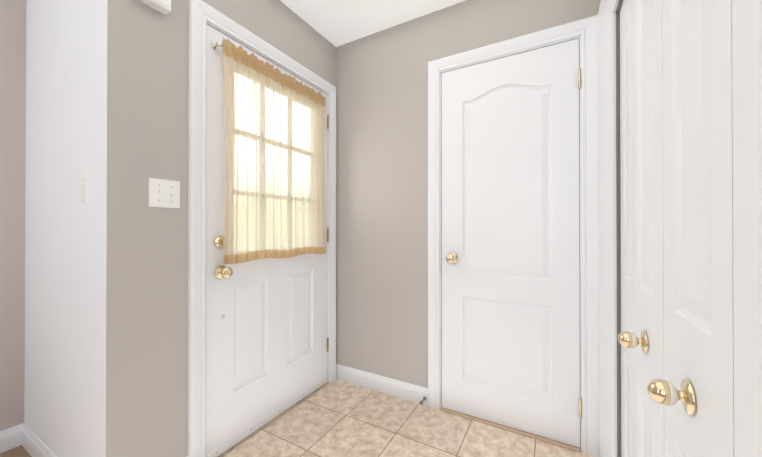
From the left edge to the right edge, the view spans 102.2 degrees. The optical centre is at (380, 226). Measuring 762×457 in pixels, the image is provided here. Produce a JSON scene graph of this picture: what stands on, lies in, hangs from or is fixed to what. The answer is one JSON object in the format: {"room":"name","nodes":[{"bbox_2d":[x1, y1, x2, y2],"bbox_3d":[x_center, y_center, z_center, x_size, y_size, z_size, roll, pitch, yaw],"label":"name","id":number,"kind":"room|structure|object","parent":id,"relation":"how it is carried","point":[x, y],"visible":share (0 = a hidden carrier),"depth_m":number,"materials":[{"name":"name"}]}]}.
{"room":"entryway","nodes":[
{"label":"entryway","id":0,"kind":"room"},
{"bbox_2d":[0,0,25,431],"bbox_3d":[-2.415,-0.114,0.633,0.120,2.430,2.323,0,0,29],"label":"wall","id":1,"kind":"structure","parent":0,"point":[12,166],"depth_m":1.54,"materials":[{"name":"paint"}]},
{"bbox_2d":[0,425,17,452],"bbox_3d":[-2.369,1.049,0.573,0.012,0.104,2.273,0,0,29],"label":"baseboard","id":2,"kind":"structure","parent":1,"relation":"attached to","point":[8,437],"depth_m":1.52,"materials":[{"name":"white wood"}]},
{"bbox_2d":[0,445,30,456],"bbox_3d":[-2.180,1.099,0.525,0.630,0.004,2.373,0,0,29],"label":"floor","id":3,"kind":"structure","parent":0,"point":[19,451],"depth_m":1.49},
{"bbox_2d":[24,0,111,456],"bbox_3d":[-1.418,-0.111,1.428,1.080,2.430,0.142,0,0,29],"label":"wall","id":4,"kind":"structure","parent":0,"point":[67,388],"depth_m":1.28,"materials":[{"name":"paint"}]},
{"bbox_2d":[18,423,56,456],"bbox_3d":[-1.385,1.052,1.317,0.942,0.104,0.014,0,0,29],"label":"baseboard","id":5,"kind":"structure","parent":4,"relation":"attached to","point":[24,435],"depth_m":1.48,"materials":[{"name":"white wood"}]},
{"bbox_2d":[79,172,87,201],"bbox_3d":[-1.160,-0.154,1.193,0.070,0.115,0.016,0,0,29],"label":"light switch","id":6,"kind":"object","parent":4,"relation":"attached to","point":[83,188],"visible":1,"depth_m":1.19,"materials":[{"name":"plastic"}]},
{"bbox_2d":[110,0,335,456],"bbox_3d":[-0.706,-0.109,1.716,0.120,2.430,1.316,0,0,29],"label":"wall","id":7,"kind":"structure","parent":0,"point":[149,258],"depth_m":1.23,"materials":[{"name":"paint"}]},
{"bbox_2d":[139,0,170,14],"bbox_3d":[-0.898,-0.947,1.205,0.049,0.150,0.122,0,0,29],"label":"door chime","id":8,"kind":"object","parent":7,"relation":"attached to","point":[163,7],"visible":1,"depth_m":1.22,"materials":[{"name":"plastic"}]},
{"bbox_2d":[149,178,179,207],"bbox_3d":[-0.883,-0.135,1.262,0.016,0.115,0.116,0,0,29],"label":"double light switch","id":9,"kind":"object","parent":7,"relation":"attached to","point":[163,193],"visible":1,"depth_m":1.26,"materials":[{"name":"plastic"}]},
{"bbox_2d":[188,0,335,456],"bbox_3d":[-0.636,0.044,1.822,0.138,2.124,1.032,0,0,29],"label":"door frame","id":10,"kind":"structure","parent":7,"relation":"attached to","point":[202,15],"depth_m":1.39,"materials":[{"name":"white wood"}]},
{"bbox_2d":[206,25,328,456],"bbox_3d":[-0.583,0.079,1.796,0.112,2.030,0.876,0,0,29],"label":"entry door","id":11,"kind":"structure","parent":7,"relation":"in","point":[267,344],"depth_m":1.62,"materials":[{"name":"white metal"}]},
{"bbox_2d":[222,38,325,263],"bbox_3d":[-0.558,-0.356,1.767,0.023,1.076,0.750,0,0,29],"label":"sheer curtain","id":12,"kind":"object","parent":11,"relation":"hanging from","point":[274,194],"visible":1,"depth_m":1.68,"materials":[{"name":"beige fabric"}]},
{"bbox_2d":[280,0,465,46],"bbox_3d":[-0.729,-1.360,0.425,3.670,0.060,3.840,0,0,29],"label":"ceiling","id":13,"kind":"structure","parent":0,"point":[336,23],"depth_m":1.91,"materials":[{"name":"white paint"}]},
{"bbox_2d":[218,379,593,456],"bbox_3d":[-0.729,1.130,0.414,3.670,0.060,3.840,0,0,29],"label":"floor","id":14,"kind":"structure","parent":0,"point":[337,418],"depth_m":1.64,"materials":[{"name":"tile"}]},
{"bbox_2d":[441,407,579,451],"bbox_3d":[0.685,1.101,1.709,0.706,0.008,0.078,0,0,29],"label":"threshold","id":15,"kind":"object","parent":14,"relation":"on","point":[558,443],"visible":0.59,"depth_m":1.66,"materials":[{"name":"brown wood"}]},
{"bbox_2d":[336,0,600,387],"bbox_3d":[0.395,-0.108,1.921,1.840,2.430,0.120,0,0,29],"label":"wall","id":16,"kind":"structure","parent":0,"point":[382,203],"depth_m":2.03,"materials":[{"name":"paint"}]},
{"bbox_2d":[336,364,427,405],"bbox_3d":[-0.021,1.055,2.073,0.719,0.104,0.015,0,0,29],"label":"baseboard","id":17,"kind":"structure","parent":16,"relation":"attached to","point":[407,391],"depth_m":2.05,"materials":[{"name":"white wood"}]},
{"bbox_2d":[441,38,581,447],"bbox_3d":[0.672,0.080,1.682,0.714,2.030,0.103,0,0,29],"label":"back door","id":18,"kind":"structure","parent":16,"relation":"in","point":[510,261],"depth_m":1.67,"materials":[{"name":"white wood"}]},
{"bbox_2d":[428,15,598,456],"bbox_3d":[0.699,0.044,1.739,0.870,2.123,0.138,0,0,29],"label":"door frame","id":19,"kind":"structure","parent":16,"relation":"attached to","point":[585,31],"depth_m":1.52,"materials":[{"name":"white wood"}]},
{"bbox_3d":[0.235,-0.117,-0.122,0.120,2.430,3.600,0,0,29],"label":"wall","id":20,"kind":"structure","parent":0,"visible":0},
{"bbox_2d":[598,0,618,456],"bbox_3d":[0.662,0.043,0.780,0.018,2.118,1.584,0,0,29],"label":"trim","id":21,"kind":"structure","parent":20,"relation":"attached to","point":[607,271],"depth_m":1.24,"materials":[{"name":"white wood"}]},
{"bbox_2d":[616,0,622,456],"bbox_3d":[0.651,0.141,0.618,0.120,1.920,1.172,0,0,29],"label":"trim","id":22,"kind":"structure","parent":20,"relation":"attached to","point":[618,215],"depth_m":1.14,"materials":[{"name":"white wood"}]},
{"bbox_2d":[618,0,761,456],"bbox_3d":[0.596,0.147,0.649,0.094,1.885,1.116,0,0,29],"label":"closet door","id":23,"kind":"structure","parent":20,"relation":"in","point":[690,338],"depth_m":0.55,"materials":[{"name":"white wood"}]}
]}

